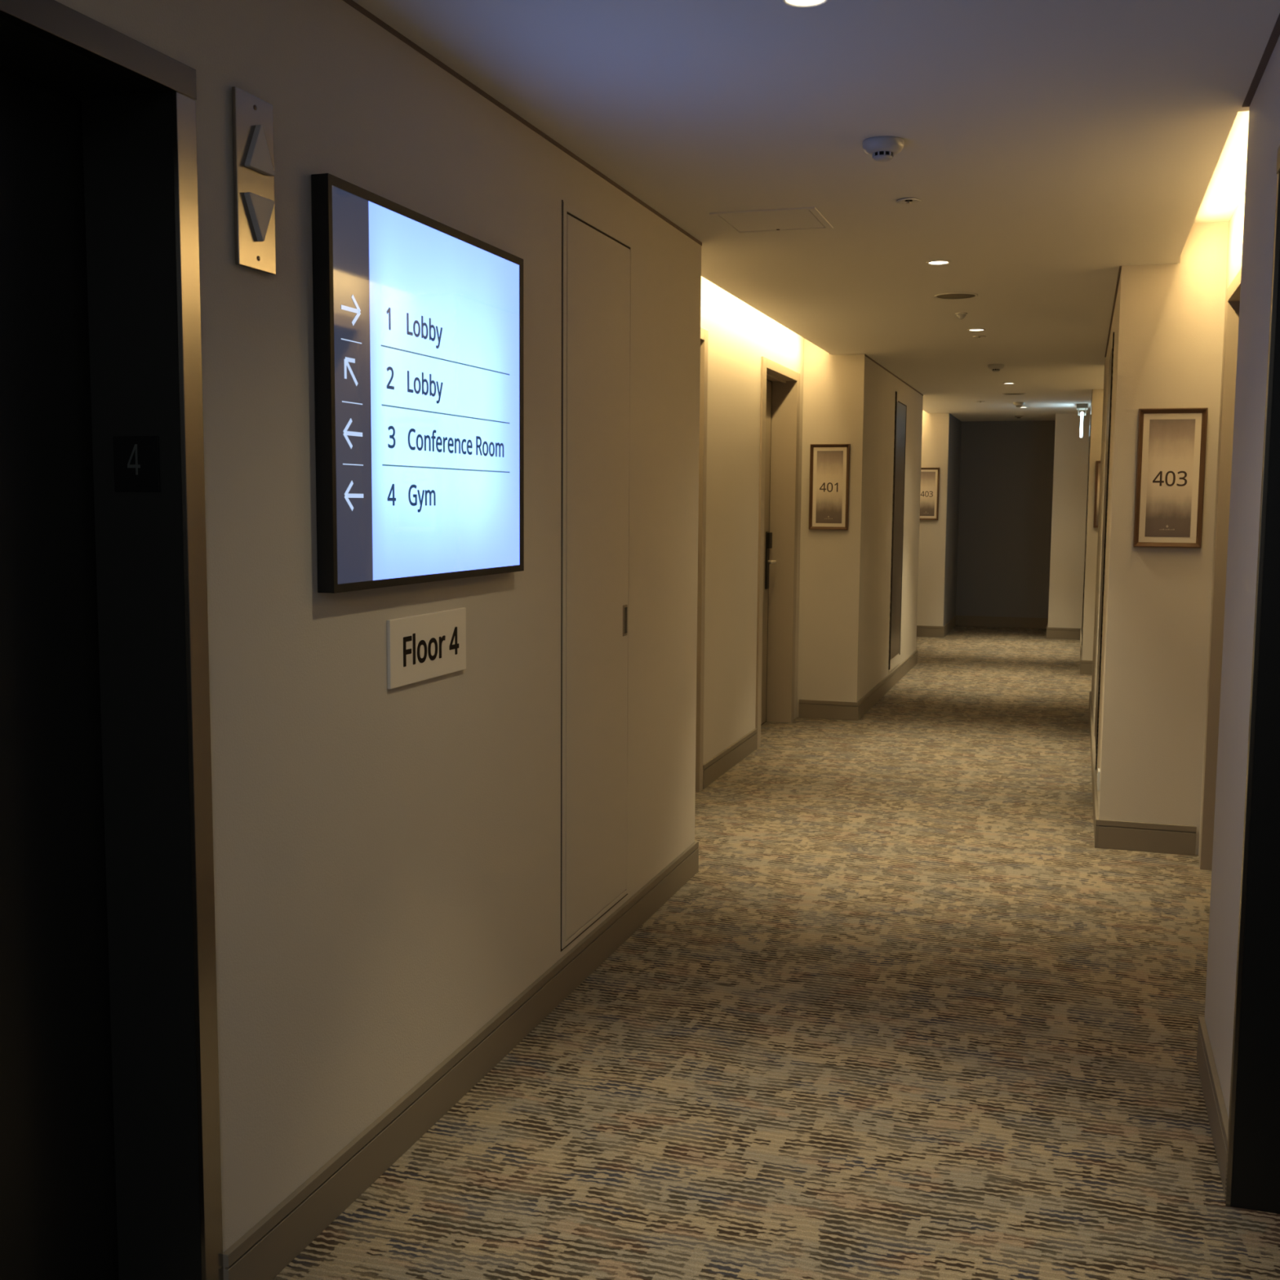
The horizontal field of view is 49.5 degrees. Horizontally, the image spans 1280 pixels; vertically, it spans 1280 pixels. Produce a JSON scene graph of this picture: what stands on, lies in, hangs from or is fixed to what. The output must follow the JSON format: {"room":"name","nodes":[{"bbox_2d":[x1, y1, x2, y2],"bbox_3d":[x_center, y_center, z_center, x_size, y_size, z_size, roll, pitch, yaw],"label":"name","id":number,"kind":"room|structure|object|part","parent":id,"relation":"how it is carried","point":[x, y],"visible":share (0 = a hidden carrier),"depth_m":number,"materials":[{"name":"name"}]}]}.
{"room":"hotel corridor","nodes":[
{"label":"hotel corridor","id":0,"kind":"room"},
{"bbox_2d":[54,0,701,1253],"bbox_3d":[-1.194,-0.040,1.319,0.370,2.600,8.190,2,6,17],"label":"wall","id":1,"kind":"structure","parent":0,"point":[387,862],"depth_m":2.79,"materials":[{"name":"paint"}]},
{"bbox_2d":[0,0,223,1279],"bbox_3d":[-0.998,0.186,1.749,0.247,2.068,1.182,2,6,17],"label":"elevator door","id":2,"kind":"structure","parent":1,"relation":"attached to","point":[110,1167],"depth_m":2.21,"materials":[{"name":"grey metal"}]},
{"bbox_3d":[-0.992,0.163,2.042,0.033,2.047,0.560,2,6,17],"label":"door panel","id":3,"kind":"part","parent":2,"relation":"part of","materials":[{"name":"brown metal"}]},
{"bbox_2d":[112,435,159,492],"bbox_3d":[-0.803,-0.281,2.211,0.085,0.088,0.004,2,6,17],"label":"plaque","id":4,"kind":"object","parent":2,"relation":"attached to","point":[136,463],"visible":1,"depth_m":2.21,"materials":[{"name":"black metal"}]},
{"bbox_3d":[-0.804,0.159,2.267,0.166,2.022,0.020,2,6,17],"label":"reveal panel","id":5,"kind":"part","parent":2,"relation":"part of","materials":[{"name":"brown metal"}]},
{"bbox_2d":[231,86,275,275],"bbox_3d":[-0.644,-0.766,2.327,0.022,0.284,0.111,2,6,17],"label":"indicator","id":6,"kind":"object","parent":1,"relation":"attached to","point":[252,117],"visible":1,"depth_m":2.31,"materials":[{"name":"silver metal"}]},
{"bbox_2d":[311,173,524,593],"bbox_3d":[-0.442,-0.507,2.978,0.035,0.758,0.924,2,6,17],"label":"display","id":7,"kind":"object","parent":1,"relation":"attached to","point":[418,318],"visible":1,"depth_m":2.84,"materials":[{"name":"black plastic"}]},
{"bbox_2d":[386,607,466,688],"bbox_3d":[-0.461,0.013,3.029,0.009,0.143,0.371,2,6,17],"label":"sign","id":8,"kind":"object","parent":1,"relation":"attached to","point":[424,646],"visible":1,"depth_m":3.00,"materials":[{"name":"beige plastic"}]},
{"bbox_2d":[222,615,956,1279],"bbox_3d":[0.525,0.670,6.843,0.402,0.118,19.580,2,6,17],"label":"baseboard","id":9,"kind":"structure","parent":1,"relation":"attached to","point":[277,1239],"depth_m":3.26,"materials":[{"name":"brown paint"}]},
{"bbox_2d":[560,200,631,951],"bbox_3d":[-0.122,-0.176,4.090,0.007,2.064,0.607,2,6,17],"label":"door","id":10,"kind":"structure","parent":1,"relation":"in","point":[597,260],"depth_m":4.05,"materials":[{"name":"paint"}]},
{"bbox_3d":[-0.044,-0.062,4.342,0.001,0.081,0.025,2,6,17],"label":"recessed pull","id":11,"kind":"part","parent":10,"relation":"part of","materials":[{"name":"black metal"}]},
{"bbox_2d":[342,0,923,395],"bbox_3d":[0.103,-1.401,4.641,0.019,0.011,15.530,2,6,17],"label":"trim","id":12,"kind":"structure","parent":1,"relation":"attached to","point":[351,2],"depth_m":3.32,"materials":[{"name":"brown"}]},
{"bbox_2d":[700,275,804,764],"bbox_3d":[0.339,-0.611,7.167,0.240,2.600,3.940,2,6,17],"label":"wall","id":13,"kind":"structure","parent":0,"point":[740,334],"depth_m":7.25,"materials":[{"name":"paint"}]},
{"bbox_2d":[695,327,708,791],"bbox_3d":[0.043,-0.322,6.204,0.232,2.210,1.080,2,6,17],"label":"door","id":14,"kind":"structure","parent":13,"relation":"in","point":[704,333],"depth_m":6.63,"materials":[{"name":"beige paint"}]},
{"bbox_2d":[755,356,799,747],"bbox_3d":[0.729,-0.532,8.365,0.232,2.210,1.075,2,6,17],"label":"door","id":15,"kind":"structure","parent":13,"relation":"in","point":[780,409],"depth_m":8.74,"materials":[{"name":"beige paint"}]},
{"bbox_3d":[0.801,-0.501,8.719,0.010,0.360,0.075,2,6,17],"label":"lock plate","id":16,"kind":"part","parent":15,"relation":"part of","materials":[{"name":"black plastic"}]},
{"bbox_3d":[0.813,-0.486,8.668,0.055,0.022,0.122,2,6,17],"label":"handle","id":17,"kind":"part","parent":15,"relation":"part of","materials":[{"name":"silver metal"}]},
{"bbox_2d":[272,625,1279,1279],"bbox_3d":[1.497,0.793,6.872,4.000,0.120,20.200,2,6,17],"label":"floor","id":18,"kind":"structure","parent":0,"point":[901,1014],"depth_m":3.53,"materials":[{"name":"carpet"}]},
{"bbox_2d":[796,338,923,717],"bbox_3d":[1.563,-0.945,10.602,0.765,2.600,3.420,2,6,17],"label":"wall pier","id":19,"kind":"object","parent":18,"relation":"on","point":[845,582],"visible":0.57,"depth_m":9.02,"materials":[{"name":"paint"}]},
{"bbox_2d":[808,444,850,529],"bbox_3d":[1.214,-0.981,8.892,0.252,0.545,0.030,2,6,17],"label":"room sign","id":20,"kind":"object","parent":19,"relation":"attached to","point":[829,464],"visible":1,"depth_m":8.89,"materials":[{"name":"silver metal"}]},
{"bbox_3d":[1.215,-0.981,8.896,0.168,0.462,0.001,2,6,17],"label":"art panel","id":21,"kind":"part","parent":20,"relation":"part of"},
{"bbox_2d":[888,391,906,672],"bbox_3d":[1.986,-0.827,10.675,0.006,2.094,0.670,2,6,17],"label":"mirror","id":22,"kind":"object","parent":19,"relation":"attached to","point":[900,409],"visible":1,"depth_m":10.63,"materials":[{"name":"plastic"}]},
{"bbox_2d":[1081,389,1103,660],"bbox_3d":[4.482,-1.141,12.786,0.690,2.600,3.120,2,6,17],"label":"wall pier","id":23,"kind":"object","parent":18,"relation":"on","point":[1096,407],"visible":0.11,"depth_m":11.42,"materials":[{"name":"paint"}]},
{"bbox_2d":[1081,414,1091,645],"bbox_3d":[4.077,-0.992,12.676,0.006,2.070,0.700,2,6,17],"label":"door","id":24,"kind":"structure","parent":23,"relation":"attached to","point":[1091,415],"depth_m":12.39,"materials":[{"name":"plastic"}]},
{"bbox_2d":[1093,461,1100,527],"bbox_3d":[3.845,-1.188,11.323,0.252,0.544,0.032,2,6,17],"label":"room sign","id":25,"kind":"object","parent":23,"relation":"attached to","point":[1098,463],"visible":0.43,"depth_m":11.34,"materials":[{"name":"brown wood"}]},
{"bbox_3d":[3.841,-1.187,11.309,0.214,0.506,0.002,2,6,17],"label":"art panel","id":26,"kind":"part","parent":25,"relation":"part of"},
{"bbox_2d":[1091,222,1228,855],"bbox_3d":[2.811,-0.619,7.424,0.630,2.600,4.100,2,6,17],"label":"wall pier","id":27,"kind":"object","parent":18,"relation":"on","point":[1167,326],"visible":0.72,"depth_m":5.54,"materials":[{"name":"paint"}]},
{"bbox_2d":[1097,768,1100,790],"bbox_3d":[1.925,0.585,5.821,0.010,0.080,0.080,2,6,17],"label":"socket plate","id":28,"kind":"object","parent":27,"relation":"attached to","point":[1099,769],"visible":0.99,"depth_m":5.78,"materials":[{"name":"grey plastic"}]},
{"bbox_2d":[1093,332,1114,774],"bbox_3d":[2.292,-0.425,6.859,0.006,2.070,0.760,2,6,17],"label":"door","id":29,"kind":"structure","parent":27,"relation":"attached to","point":[1111,360],"depth_m":6.63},
{"bbox_2d":[1133,407,1208,547],"bbox_3d":[2.092,-0.639,5.474,0.252,0.545,0.030,2,6,17],"label":"room sign","id":30,"kind":"object","parent":27,"relation":"attached to","point":[1171,443],"visible":1,"depth_m":5.48,"materials":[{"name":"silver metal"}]},
{"bbox_3d":[2.094,-0.639,5.479,0.168,0.462,0.001,2,6,17],"label":"art panel","id":31,"kind":"part","parent":30,"relation":"part of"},
{"bbox_2d":[352,0,1279,421],"bbox_3d":[1.516,-1.689,6.625,4.000,0.190,20.200,2,6,17],"label":"ceiling","id":32,"kind":"structure","parent":0,"point":[1051,148],"depth_m":3.59,"materials":[{"name":"white paint"}]},
{"bbox_2d":[709,207,833,234],"bbox_3d":[0.445,-1.401,4.639,0.348,0.005,0.348,2,6,17],"label":"ceiling access panel","id":33,"kind":"object","parent":32,"relation":"attached to","point":[802,218],"visible":1,"depth_m":4.63,"materials":[{"name":"white paint"}]},
{"bbox_2d":[780,0,830,8],"bbox_3d":[0.309,-1.197,2.588,0.095,0.006,0.095,2,6,17],"label":"recessed light","id":34,"kind":"object","parent":32,"relation":"in","point":[801,4],"visible":1,"depth_m":2.61,"materials":[{"name":"white"}]},
{"bbox_2d":[862,135,904,162],"bbox_3d":[0.634,-1.275,3.618,0.108,0.050,0.108,2,6,17],"label":"smoke detector","id":35,"kind":"object","parent":32,"relation":"attached to","point":[882,148],"visible":1,"depth_m":3.58,"materials":[{"name":"grey plastic"}]},
{"bbox_2d":[896,198,920,204],"bbox_3d":[0.836,-1.362,4.312,0.076,0.012,0.076,2,6,17],"label":"sprinkler head","id":36,"kind":"object","parent":32,"relation":"attached to","point":[904,201],"visible":1,"depth_m":4.31},
{"bbox_2d":[926,259,951,265],"bbox_3d":[1.164,-1.472,5.409,0.095,0.006,0.095,2,6,17],"label":"recessed light","id":37,"kind":"object","parent":32,"relation":"in","point":[936,262],"visible":1,"depth_m":5.41,"materials":[{"name":"white"}]},
{"bbox_2d":[933,292,977,299],"bbox_3d":[1.430,-1.556,6.275,0.196,0.006,0.196,2,6,17],"label":"ceiling speaker","id":38,"kind":"object","parent":32,"relation":"attached to","point":[949,295],"visible":1,"depth_m":6.27,"materials":[{"name":"white metal"}]},
{"bbox_2d":[936,293,975,298],"bbox_3d":[1.430,-1.558,6.275,0.174,0.004,0.174,-3,7,-31],"label":"grille","id":39,"kind":"object","parent":38,"relation":"attached to","point":[939,295],"depth_m":6.28,"materials":[{"name":"brown"}]},
{"bbox_2d":[955,312,967,319],"bbox_3d":[1.590,-1.601,6.863,0.060,0.032,0.060,2,6,17],"label":"sensor","id":40,"kind":"object","parent":32,"relation":"attached to","point":[961,316],"visible":1,"depth_m":6.85,"materials":[{"name":"white plastic"}]},
{"bbox_2d":[967,328,985,331],"bbox_3d":[1.818,-1.675,7.489,0.095,0.006,0.095,2,6,17],"label":"recessed light","id":41,"kind":"object","parent":32,"relation":"in","point":[972,329],"visible":1,"depth_m":7.48,"materials":[{"name":"white"}]},
{"bbox_2d":[972,335,986,337],"bbox_3d":[1.905,-1.700,7.786,0.076,0.012,0.076,2,6,17],"label":"sprinkler head","id":42,"kind":"object","parent":32,"relation":"attached to","point":[975,336],"visible":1,"depth_m":7.78},
{"bbox_2d":[987,364,1004,372],"bbox_3d":[2.406,-1.836,9.373,0.108,0.050,0.108,2,6,17],"label":"smoke detector","id":43,"kind":"object","parent":32,"relation":"attached to","point":[994,367],"visible":1,"depth_m":9.34,"materials":[{"name":"grey plastic"}]},
{"bbox_2d":[1002,392,1026,395],"bbox_3d":[3.184,-2.094,11.798,0.196,0.006,0.196,2,6,17],"label":"ceiling speaker","id":44,"kind":"object","parent":32,"relation":"attached to","point":[1006,393],"visible":1,"depth_m":11.79},
{"bbox_2d":[1013,401,1025,407],"bbox_3d":[3.498,-2.169,12.798,0.108,0.050,0.108,2,6,17],"label":"smoke detector","id":45,"kind":"object","parent":32,"relation":"attached to","point":[1018,404],"visible":1,"depth_m":12.76,"materials":[{"name":"grey plastic"}]},
{"bbox_2d":[1076,403,1088,437],"bbox_3d":[4.164,-2.067,13.071,0.100,0.298,0.320,2,6,17],"label":"exit sign","id":46,"kind":"object","parent":32,"relation":"hanging from","point":[1080,406],"visible":1,"depth_m":12.92,"materials":[{"name":"white plastic"}]},
{"bbox_3d":[4.163,-2.030,13.074,0.025,0.223,0.320,2,6,17],"label":"light panel","id":47,"kind":"part","parent":46,"relation":"part of","materials":[{"name":"white plastic"}]},
{"bbox_2d":[916,409,949,626],"bbox_3d":[3.084,-1.411,15.390,0.765,2.600,1.630,2,6,17],"label":"wall","id":48,"kind":"structure","parent":0,"point":[935,426],"depth_m":14.56,"materials":[{"name":"paint"}]},
{"bbox_2d":[920,467,939,519],"bbox_3d":[3.003,-1.531,14.529,0.252,0.545,0.030,2,6,17],"label":"room sign","id":49,"kind":"object","parent":48,"relation":"attached to","point":[930,477],"visible":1,"depth_m":14.52,"materials":[{"name":"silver metal"}]},
{"bbox_3d":[3.005,-1.531,14.533,0.168,0.462,0.001,2,6,17],"label":"art panel","id":50,"kind":"part","parent":49,"relation":"part of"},
{"bbox_2d":[942,413,1055,626],"bbox_3d":[3.955,-1.249,15.145,1.055,2.340,1.600,2,6,17],"label":"wall","id":51,"kind":"structure","parent":0,"point":[1000,486],"depth_m":15.79,"materials":[{"name":"grey"}]},
{"bbox_2d":[955,615,1048,628],"bbox_3d":[4.156,-0.207,15.913,1.055,0.118,0.013,2,6,17],"label":"baseboard","id":52,"kind":"structure","parent":51,"relation":"attached to","point":[962,620],"depth_m":15.91,"materials":[{"name":"brown paint"}]},
{"bbox_2d":[1048,413,1089,628],"bbox_3d":[4.990,-1.223,14.961,1.030,2.340,1.330,2,6,17],"label":"wall","id":53,"kind":"structure","parent":0,"point":[1071,451],"depth_m":14.43,"materials":[{"name":"paint"}]},
{"bbox_2d":[1198,191,1244,856],"bbox_3d":[2.030,-0.317,4.340,0.240,2.600,2.320,2,6,17],"label":"wall","id":54,"kind":"structure","parent":0,"point":[1236,223],"depth_m":5.20,"materials":[{"name":"paint"}]},
{"bbox_2d":[1199,267,1241,870],"bbox_3d":[2.145,-0.164,4.779,0.232,2.210,1.053,2,6,17],"label":"door","id":55,"kind":"structure","parent":54,"relation":"in","point":[1233,294],"depth_m":5.25,"materials":[{"name":"beige paint"}]},
{"bbox_2d":[1204,35,1279,1116],"bbox_3d":[0.472,0.094,0.096,0.160,2.600,6.850,2,6,17],"label":"wall","id":56,"kind":"structure","parent":0,"point":[1264,126],"depth_m":3.06,"materials":[{"name":"paint"}]},
{"bbox_2d":[1046,622,1228,1193],"bbox_3d":[2.308,0.737,6.294,0.692,0.118,19.590,2,6,15],"label":"baseboard","id":57,"kind":"structure","parent":56,"relation":"attached to","point":[1108,833],"depth_m":5.61,"materials":[{"name":"brown paint"}]},
{"bbox_2d":[1089,13,1279,413],"bbox_3d":[2.000,-1.477,5.517,0.181,0.007,18.352,2,6,16],"label":"trim","id":58,"kind":"structure","parent":56,"relation":"attached to","point":[1275,34],"depth_m":3.02,"materials":[{"name":"brown"}]},
{"bbox_2d":[1224,145,1279,1213],"bbox_3d":[1.134,0.167,2.103,0.259,2.068,1.189,2,6,17],"label":"entrance","id":59,"kind":"object","parent":56,"relation":"attached to","point":[1252,1180],"visible":1,"depth_m":2.71,"materials":[{"name":"grey metal"}]}
]}

